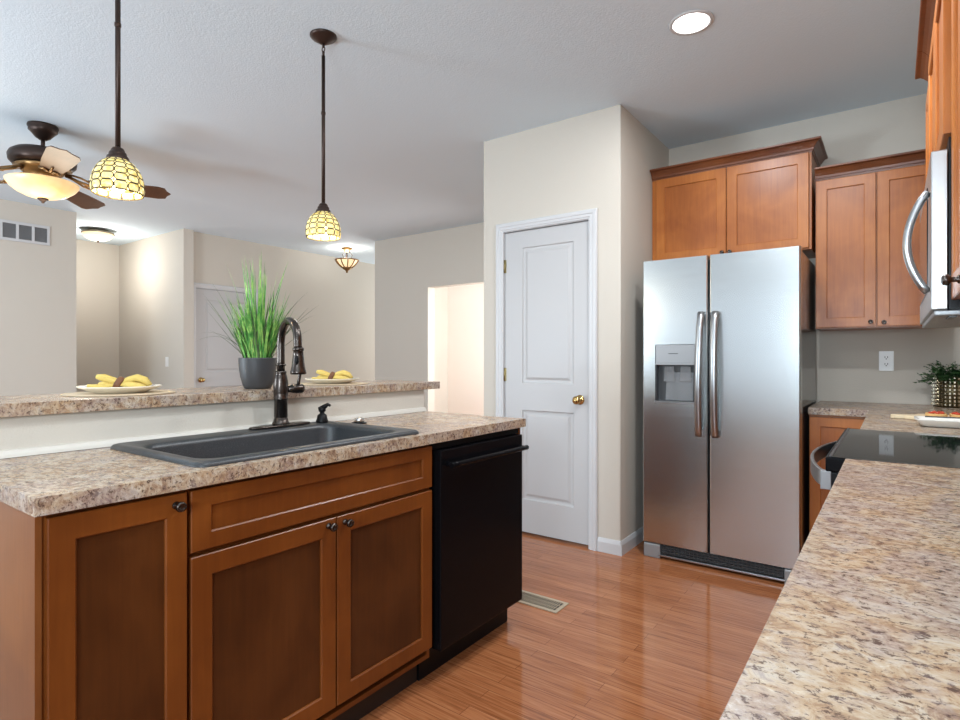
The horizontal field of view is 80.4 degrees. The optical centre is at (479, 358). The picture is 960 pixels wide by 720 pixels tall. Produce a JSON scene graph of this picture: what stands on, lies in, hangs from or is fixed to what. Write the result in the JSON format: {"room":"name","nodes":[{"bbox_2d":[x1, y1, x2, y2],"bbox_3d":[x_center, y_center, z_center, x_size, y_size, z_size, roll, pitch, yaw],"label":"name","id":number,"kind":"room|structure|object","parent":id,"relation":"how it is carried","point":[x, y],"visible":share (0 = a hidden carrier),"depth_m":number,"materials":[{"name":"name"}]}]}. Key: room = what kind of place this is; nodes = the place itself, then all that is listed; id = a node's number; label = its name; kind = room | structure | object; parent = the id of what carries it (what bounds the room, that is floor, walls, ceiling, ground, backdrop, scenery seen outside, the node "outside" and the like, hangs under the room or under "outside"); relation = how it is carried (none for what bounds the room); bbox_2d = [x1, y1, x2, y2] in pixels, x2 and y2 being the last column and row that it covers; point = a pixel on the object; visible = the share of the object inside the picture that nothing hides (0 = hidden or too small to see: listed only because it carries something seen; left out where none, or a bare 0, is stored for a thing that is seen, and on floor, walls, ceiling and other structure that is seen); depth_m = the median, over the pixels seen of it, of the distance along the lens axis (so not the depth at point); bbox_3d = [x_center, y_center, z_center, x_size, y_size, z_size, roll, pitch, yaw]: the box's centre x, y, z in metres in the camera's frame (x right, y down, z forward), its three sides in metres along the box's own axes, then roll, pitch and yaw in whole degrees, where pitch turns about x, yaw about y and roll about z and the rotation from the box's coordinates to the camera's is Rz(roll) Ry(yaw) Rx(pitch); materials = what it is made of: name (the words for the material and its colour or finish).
{"room":"kitchen","nodes":[
{"label":"kitchen","id":0,"kind":"room"},
{"bbox_2d":[0,199,75,395],"bbox_3d":[-5.717,-0.172,3.989,0.140,2.705,4.915,0,0,36],"label":"wall","id":1,"kind":"structure","parent":0,"point":[38,282],"depth_m":5.67,"materials":[{"name":"beige paint"}]},
{"bbox_2d":[0,219,49,245],"bbox_3d":[-4.575,-1.235,5.427,0.012,0.194,0.775,0,0,36],"label":"air vent","id":2,"kind":"object","parent":1,"relation":"in","point":[10,230],"visible":1,"depth_m":5.58,"materials":[{"name":"grey metal"}]},
{"bbox_2d":[76,239,118,391],"bbox_3d":[-6.635,-0.172,5.362,0.120,2.705,6.055,0,0,36],"label":"wall","id":3,"kind":"structure","parent":0,"point":[97,264],"depth_m":7.46,"materials":[{"name":"beige paint"}]},
{"bbox_2d":[119,228,193,389],"bbox_3d":[-4.138,-0.172,7.215,1.735,2.705,0.120,0,0,36],"label":"wall","id":4,"kind":"structure","parent":0,"point":[156,273],"depth_m":7.00,"materials":[{"name":"beige paint"}]},
{"bbox_2d":[165,357,168,366],"bbox_3d":[-3.794,0.040,6.884,0.072,0.118,0.008,0,0,36],"label":"light switch","id":5,"kind":"object","parent":4,"relation":"attached to","point":[166,358],"visible":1,"depth_m":6.88,"materials":[{"name":"white plastic"}]},
{"bbox_2d":[0,390,423,450],"bbox_3d":[-0.881,0.668,2.140,0.115,1.024,1.878,0,0,36],"label":"wall","id":6,"kind":"structure","parent":0,"point":[18,432],"depth_m":1.87,"materials":[{"name":"beige paint"}]},
{"bbox_2d":[0,407,425,458],"bbox_3d":[-0.828,0.254,2.102,0.016,0.020,1.878,0,0,36],"label":"trim","id":7,"kind":"structure","parent":6,"relation":"attached to","point":[11,453],"depth_m":1.78,"materials":[{"name":"grey"}]},
{"bbox_2d":[0,380,439,417],"bbox_3d":[-0.980,0.137,2.216,0.407,0.036,2.068,0,0,36],"label":"bar","id":8,"kind":"object","parent":6,"relation":"on","point":[36,404],"visible":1,"depth_m":1.88,"materials":[{"name":"stone"}]},
{"bbox_2d":[61,390,175,396],"bbox_3d":[-1.216,0.117,1.923,0.330,0.003,0.330,0,0,36],"label":"placemat","id":9,"kind":"object","parent":8,"relation":"on","point":[150,392],"visible":0.8,"depth_m":1.82,"materials":[{"name":"beige wicker"}]},
{"bbox_2d":[76,384,161,393],"bbox_3d":[-1.216,0.103,1.923,0.247,0.024,0.247,0,0,36],"label":"plate","id":10,"kind":"object","parent":9,"relation":"on","point":[98,390],"visible":0.87,"depth_m":1.84,"materials":[{"name":"beige ceramic"}]},
{"bbox_2d":[87,374,151,386],"bbox_3d":[-1.214,0.077,1.927,0.185,0.049,0.096,0,0,-12],"label":"napkin","id":11,"kind":"object","parent":10,"relation":"on","point":[137,380],"visible":0.77,"depth_m":1.91,"materials":[{"name":"yellow fabric"}]},
{"bbox_2d":[112,376,124,386],"bbox_3d":[-1.220,0.085,1.921,0.038,0.050,0.053,0,0,-22],"label":"napkin ring","id":12,"kind":"object","parent":11,"relation":"attached to","point":[120,379],"visible":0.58,"depth_m":1.90,"materials":[{"name":"brown wood"}]},
{"bbox_2d":[202,260,315,388],"bbox_3d":[-0.874,-0.147,2.247,0.430,0.530,0.316,0,0,31],"label":"potted grass","id":13,"kind":"object","parent":8,"relation":"on","point":[257,339],"depth_m":2.20,"materials":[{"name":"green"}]},
{"bbox_2d":[238,358,276,388],"bbox_3d":[-0.879,0.058,2.249,0.145,0.122,0.145,0,0,36],"label":"pot","id":14,"kind":"object","parent":13,"relation":"attached to","point":[255,373],"depth_m":2.19,"materials":[{"name":"grey ceramic"}]},
{"bbox_2d":[296,382,367,385],"bbox_3d":[-0.688,0.117,2.648,0.330,0.003,0.330,0,0,36],"label":"placemat","id":15,"kind":"object","parent":8,"relation":"on","point":[309,383],"visible":0.68,"depth_m":2.53,"materials":[{"name":"beige wicker"}]},
{"bbox_2d":[305,378,358,383],"bbox_3d":[-0.688,0.103,2.648,0.247,0.024,0.247,0,0,36],"label":"plate","id":16,"kind":"object","parent":15,"relation":"on","point":[318,381],"visible":0.84,"depth_m":2.56,"materials":[{"name":"beige ceramic"}]},
{"bbox_2d":[312,370,352,378],"bbox_3d":[-0.685,0.077,2.652,0.185,0.049,0.096,0,0,-1],"label":"napkin","id":17,"kind":"object","parent":16,"relation":"on","point":[342,374],"visible":0.8,"depth_m":2.63,"materials":[{"name":"yellow fabric"}]},
{"bbox_2d":[328,371,334,378],"bbox_3d":[-0.692,0.085,2.647,0.038,0.050,0.053,0,0,-4],"label":"napkin ring","id":18,"kind":"object","parent":17,"relation":"attached to","point":[332,373],"visible":0.55,"depth_m":2.62,"materials":[{"name":"brown wood"}]},
{"bbox_2d":[194,232,374,383],"bbox_3d":[-2.054,-0.172,8.830,0.120,2.705,4.945,0,0,36],"label":"wall","id":19,"kind":"structure","parent":0,"point":[339,334],"depth_m":8.22,"materials":[{"name":"beige paint"}]},
{"bbox_2d":[196,288,251,387],"bbox_3d":[-3.183,0.158,7.165,0.102,2.008,0.792,0,0,36],"label":"door","id":20,"kind":"structure","parent":19,"relation":"in","point":[217,365],"depth_m":7.07,"materials":[{"name":"grey wood"}]},
{"bbox_2d":[194,282,257,387],"bbox_3d":[-3.231,0.134,7.191,0.129,2.093,0.906,0,0,36],"label":"trim","id":21,"kind":"structure","parent":19,"relation":"attached to","point":[196,285],"depth_m":6.92,"materials":[{"name":"grey wood"}]},
{"bbox_2d":[375,222,483,411],"bbox_3d":[-0.070,-0.172,6.522,3.125,2.705,0.120,0,0,36],"label":"wall","id":22,"kind":"structure","parent":0,"point":[408,269],"depth_m":6.97,"materials":[{"name":"beige paint"}]},
{"bbox_2d":[434,287,447,412],"bbox_3d":[-0.334,-0.172,8.712,0.120,2.705,3.110,0,0,36],"label":"wall","id":23,"kind":"structure","parent":0,"point":[440,294],"depth_m":8.30,"materials":[{"name":"beige paint"}]},
{"bbox_2d":[0,0,927,263],"bbox_3d":[-1.828,-1.575,4.920,10.050,0.100,11.240,0,0,36],"label":"ceiling","id":24,"kind":"structure","parent":0,"point":[221,100],"depth_m":3.16,"materials":[{"name":"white paint"}]},
{"bbox_2d":[0,120,170,208],"bbox_3d":[-2.850,-1.270,3.674,1.378,0.509,1.385,0,0,36],"label":"ceiling fan","id":25,"kind":"object","parent":24,"relation":"hanging from","point":[43,167],"visible":0.94,"depth_m":3.62,"materials":[{"name":"brown metal"}]},
{"bbox_2d":[80,228,114,242],"bbox_3d":[-4.530,-1.449,6.738,0.344,0.152,0.344,0,0,36],"label":"flush light","id":26,"kind":"object","parent":24,"relation":"attached to","point":[94,234],"visible":1,"depth_m":6.64,"materials":[{"name":"white glass"}]},
{"bbox_2d":[90,0,144,200],"bbox_3d":[-1.258,-1.047,1.975,0.162,0.955,0.162,0,0,36],"label":"pendant light","id":27,"kind":"object","parent":24,"relation":"hanging from","point":[115,173],"visible":1,"depth_m":1.96,"materials":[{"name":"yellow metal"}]},
{"bbox_2d":[305,28,340,240],"bbox_3d":[-0.740,-1.047,2.686,0.162,0.955,0.162,0,0,36],"label":"pendant light","id":28,"kind":"object","parent":24,"relation":"hanging from","point":[322,224],"visible":1,"depth_m":2.66,"materials":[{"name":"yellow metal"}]},
{"bbox_2d":[335,247,358,272],"bbox_3d":[-1.834,-1.352,7.837,0.334,0.344,0.332,0,0,36],"label":"flush light","id":29,"kind":"object","parent":24,"relation":"hanging from","point":[347,264],"visible":1,"depth_m":7.77,"materials":[{"name":"beige glass"}]},
{"bbox_2d":[668,10,713,35],"bbox_3d":[0.958,-1.522,2.580,0.196,0.006,0.196,0,0,36],"label":"recessed light","id":30,"kind":"object","parent":24,"relation":"in","point":[691,22],"visible":1,"depth_m":2.57,"materials":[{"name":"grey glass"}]},
{"bbox_2d":[448,283,483,414],"bbox_3d":[0.773,-0.172,7.578,3.005,2.705,0.120,0,0,36],"label":"wall","id":31,"kind":"structure","parent":0,"point":[465,302],"depth_m":8.21,"materials":[{"name":"white paint"}]},
{"bbox_2d":[484,104,627,540],"bbox_3d":[0.470,-0.172,3.753,1.010,2.705,0.120,0,0,36],"label":"wall","id":32,"kind":"structure","parent":0,"point":[578,163],"depth_m":3.49,"materials":[{"name":"beige paint"}]},
{"bbox_2d":[504,221,587,544],"bbox_3d":[0.410,0.153,3.712,0.637,2.018,0.102,0,0,36],"label":"door","id":33,"kind":"structure","parent":32,"relation":"in","point":[546,269],"depth_m":3.70,"materials":[{"name":"grey wood"}]},
{"bbox_2d":[496,208,597,550],"bbox_3d":[0.447,0.129,3.752,0.751,2.103,0.129,0,0,36],"label":"trim","id":34,"kind":"structure","parent":32,"relation":"attached to","point":[590,215],"depth_m":3.52,"materials":[{"name":"grey wood"}]},
{"bbox_2d":[597,537,619,555],"bbox_3d":[0.781,1.137,3.445,0.145,0.085,0.012,0,0,36],"label":"baseboard","id":35,"kind":"structure","parent":32,"relation":"attached to","point":[605,545],"depth_m":3.44,"materials":[{"name":"grey"}]},
{"bbox_2d":[360,531,784,719],"bbox_3d":[-1.828,1.230,4.920,10.050,0.100,11.240,0,0,36],"label":"floor","id":36,"kind":"structure","parent":0,"point":[638,636],"depth_m":2.32,"materials":[{"name":"brown wood"}]},
{"bbox_2d":[0,490,186,719],"bbox_3d":[-0.988,0.742,1.372,0.612,0.876,0.289,0,0,36],"label":"base cabinet","id":37,"kind":"object","parent":36,"relation":"on","point":[93,600],"visible":0.99,"depth_m":1.20,"materials":[{"name":"brown wood"}]},
{"bbox_2d":[184,445,431,719],"bbox_3d":[-0.645,0.742,1.842,0.612,0.876,0.872,0,0,36],"label":"base cabinet","id":38,"kind":"object","parent":36,"relation":"on","point":[309,589],"visible":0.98,"depth_m":1.61,"materials":[{"name":"brown wood"}]},
{"bbox_2d":[0,411,525,516],"bbox_3d":[-0.562,0.283,1.970,0.599,0.036,1.778,0,0,36],"label":"countertop","id":39,"kind":"structure","parent":38,"relation":"on","point":[51,483],"depth_m":1.41,"materials":[{"name":"stone"}]},
{"bbox_2d":[110,421,418,466],"bbox_3d":[-0.653,0.354,1.846,0.530,0.206,0.801,0,0,36],"label":"sink","id":40,"kind":"object","parent":39,"relation":"in","point":[226,447],"visible":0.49,"depth_m":1.87,"materials":[{"name":"grey"}]},
{"bbox_2d":[316,403,330,422],"bbox_3d":[-0.622,0.213,2.250,0.057,0.076,0.048,0,0,36],"label":"soap dispenser","id":41,"kind":"object","parent":40,"relation":"on","point":[322,417],"visible":1,"depth_m":2.24,"materials":[{"name":"black metal"}]},
{"bbox_2d":[249,317,309,429],"bbox_3d":[-0.678,0.051,2.065,0.214,0.401,0.256,0,0,36],"label":"faucet","id":42,"kind":"object","parent":39,"relation":"on","point":[281,388],"visible":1,"depth_m":2.09,"materials":[{"name":"grey metal"}]},
{"bbox_2d":[352,418,366,423],"bbox_3d":[-0.493,0.254,2.320,0.062,0.022,0.062,0,0,36],"label":"switch","id":43,"kind":"object","parent":39,"relation":"on","point":[356,420],"visible":0.96,"depth_m":2.30,"materials":[{"name":"silver metal"}]},
{"bbox_2d":[417,428,528,680],"bbox_3d":[-0.201,0.744,2.427,0.642,0.872,0.588,0,0,36],"label":"dishwasher","id":44,"kind":"object","parent":36,"relation":"on","point":[476,488],"visible":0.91,"depth_m":2.20,"materials":[{"name":"black metal"}]},
{"bbox_2d":[518,590,568,613],"bbox_3d":[0.275,1.177,2.761,0.283,0.005,0.128,0,0,36],"label":"floor vent","id":45,"kind":"object","parent":36,"relation":"in","point":[545,603],"visible":0.79,"depth_m":2.74,"materials":[{"name":"beige metal"}]},
{"bbox_2d":[643,246,815,583],"bbox_3d":[1.503,0.300,3.427,0.833,1.760,0.810,0,0,36],"label":"refrigerator","id":46,"kind":"object","parent":36,"relation":"on","point":[729,339],"visible":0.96,"depth_m":3.14,"materials":[{"name":"grey metal"}]},
{"bbox_2d":[809,414,864,532],"bbox_3d":[2.086,0.742,3.240,0.303,0.876,0.612,0,0,36],"label":"base cabinet","id":47,"kind":"object","parent":36,"relation":"on","point":[823,429],"visible":0.27,"depth_m":3.05,"materials":[{"name":"brown wood"}]},
{"bbox_2d":[810,428,959,489],"bbox_3d":[1.403,0.690,1.662,0.746,0.940,0.760,0,0,36],"label":"range","id":48,"kind":"object","parent":36,"relation":"on","point":[938,450],"visible":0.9,"depth_m":1.67,"materials":[{"name":"black"}]},
{"bbox_2d":[825,429,959,471],"bbox_3d":[1.406,0.284,1.660,0.618,0.040,0.760,0,0,36],"label":"cooktop","id":49,"kind":"object","parent":48,"relation":"in","point":[938,450],"depth_m":1.67,"materials":[{"name":"black glass"}]},
{"bbox_3d":[2.162,0.742,2.576,0.595,0.876,1.595,0,0,36],"label":"base cabinet","id":50,"kind":"object","parent":36,"relation":"on","visible":0},
{"bbox_2d":[808,401,959,434],"bbox_3d":[2.036,0.283,2.665,0.903,0.036,1.600,0,0,36],"label":"countertop","id":51,"kind":"structure","parent":50,"relation":"on","point":[877,416],"depth_m":2.90,"materials":[{"name":"stone"}]},
{"bbox_2d":[891,414,949,419],"bbox_3d":[2.037,0.256,2.382,0.512,0.016,0.230,0,0,36],"label":"cutting board","id":52,"kind":"object","parent":51,"relation":"on","point":[899,416],"visible":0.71,"depth_m":2.49,"materials":[{"name":"beige wood"}]},
{"bbox_2d":[914,360,959,407],"bbox_3d":[2.558,0.136,3.074,0.303,0.256,0.282,0,0,25],"label":"potted plant","id":53,"kind":"object","parent":51,"relation":"on","point":[945,387],"visible":1,"depth_m":3.07,"materials":[{"name":"green plant"}]},
{"bbox_2d":[914,416,959,427],"bbox_3d":[1.907,0.246,2.137,0.435,0.036,0.160,0,0,36],"label":"serving dish","id":54,"kind":"object","parent":51,"relation":"on","point":[929,421],"visible":1,"depth_m":2.19,"materials":[{"name":"white ceramic"}]},
{"bbox_2d":[925,411,947,416],"bbox_3d":[1.943,0.237,2.420,0.072,0.022,0.110,0,0,36],"label":"toast","id":55,"kind":"object","parent":54,"relation":"on","point":[932,413],"visible":0.95,"depth_m":2.39,"materials":[{"name":"brown food"}]},
{"bbox_2d":[949,412,959,416],"bbox_3d":[2.016,0.237,2.382,0.072,0.022,0.110,0,0,36],"label":"toast","id":56,"kind":"object","parent":54,"relation":"on","point":[953,414],"visible":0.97,"depth_m":2.36,"materials":[{"name":"brown food"}]},
{"bbox_3d":[0.484,0.742,0.290,0.616,0.876,2.529,0,0,36],"label":"base cabinet","id":57,"kind":"object","parent":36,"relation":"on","visible":0},
{"bbox_2d":[720,459,959,719],"bbox_3d":[0.477,0.283,0.294,0.632,0.036,2.537,0,0,36],"label":"countertop","id":58,"kind":"structure","parent":57,"relation":"on","point":[864,624],"depth_m":0.59,"materials":[{"name":"stone"}]},
{"bbox_2d":[628,112,668,535],"bbox_3d":[1.096,-0.172,3.857,0.120,2.705,0.785,0,0,36],"label":"wall","id":59,"kind":"structure","parent":0,"point":[646,152],"depth_m":3.62,"materials":[{"name":"beige paint"}]},
{"bbox_2d":[620,526,642,555],"bbox_3d":[1.111,1.137,3.764,0.012,0.085,0.917,0,0,36],"label":"baseboard","id":60,"kind":"structure","parent":59,"relation":"attached to","point":[635,538],"depth_m":3.52,"materials":[{"name":"grey"}]},
{"bbox_2d":[669,93,959,404],"bbox_3d":[2.112,-0.172,3.676,1.975,2.705,0.120,0,0,36],"label":"wall","id":61,"kind":"structure","parent":0,"point":[847,362],"depth_m":3.43,"materials":[{"name":"beige paint"}]},
{"bbox_2d":[650,136,827,260],"bbox_3d":[1.655,-0.948,3.676,0.986,0.626,0.415,0,0,36],"label":"upper cabinet","id":62,"kind":"object","parent":61,"relation":"attached to","point":[762,198],"visible":0.92,"depth_m":3.50,"materials":[{"name":"brown wood"}]},
{"bbox_2d":[815,149,929,330],"bbox_3d":[2.267,-0.637,3.263,0.562,0.930,0.363,0,0,36],"label":"upper cabinet","id":63,"kind":"object","parent":61,"relation":"attached to","point":[864,281],"visible":0.95,"depth_m":3.16,"materials":[{"name":"brown wood"}]},
{"bbox_2d":[879,351,893,370],"bbox_3d":[2.414,0.015,3.376,0.072,0.118,0.008,0,0,36],"label":"wall outlet","id":64,"kind":"object","parent":61,"relation":"attached to","point":[886,358],"visible":1,"depth_m":3.37,"materials":[{"name":"white plastic"}]},
{"bbox_2d":[883,355,889,359],"bbox_3d":[2.413,-0.005,3.374,0.034,0.029,0.002,0,0,36],"label":"socket","id":65,"kind":"object","parent":64,"relation":"attached to","point":[885,357],"depth_m":3.37,"materials":[{"name":"white plastic"}]},
{"bbox_2d":[883,362,889,366],"bbox_3d":[2.413,0.035,3.374,0.034,0.029,0.002,0,0,36],"label":"socket","id":66,"kind":"object","parent":64,"relation":"attached to","point":[885,364],"depth_m":3.37,"materials":[{"name":"white plastic"}]},
{"bbox_3d":[0.970,-0.173,0.329,0.120,2.705,6.875,0,0,36],"label":"wall","id":67,"kind":"structure","parent":0,"visible":0},
{"bbox_2d":[915,51,928,177],"bbox_3d":[1.815,-0.637,1.987,0.462,0.930,0.250,0,0,36],"label":"upper cabinet","id":68,"kind":"object","parent":67,"relation":"attached to","point":[922,59],"visible":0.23,"depth_m":2.10,"materials":[{"name":"brown wood"}]},
{"bbox_2d":[917,0,950,166],"bbox_3d":[1.517,-0.824,1.577,0.462,0.557,0.760,0,0,36],"label":"upper cabinet","id":69,"kind":"object","parent":67,"relation":"attached to","point":[934,30],"visible":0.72,"depth_m":1.65,"materials":[{"name":"brown wood"}]},
{"bbox_2d":[902,136,959,327],"bbox_3d":[1.497,-0.321,1.592,0.510,0.438,0.757,0,0,36],"label":"microwave","id":70,"kind":"object","parent":69,"relation":"attached to","point":[937,308],"visible":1,"depth_m":1.40,"materials":[{"name":"silver metal"}]},
{"bbox_2d":[941,0,959,299],"bbox_3d":[1.037,-0.620,0.906,0.447,0.964,0.886,0,0,36],"label":"upper cabinet","id":71,"kind":"object","parent":67,"relation":"attached to","point":[954,279],"visible":1,"depth_m":1.32,"materials":[{"name":"brown wood"}]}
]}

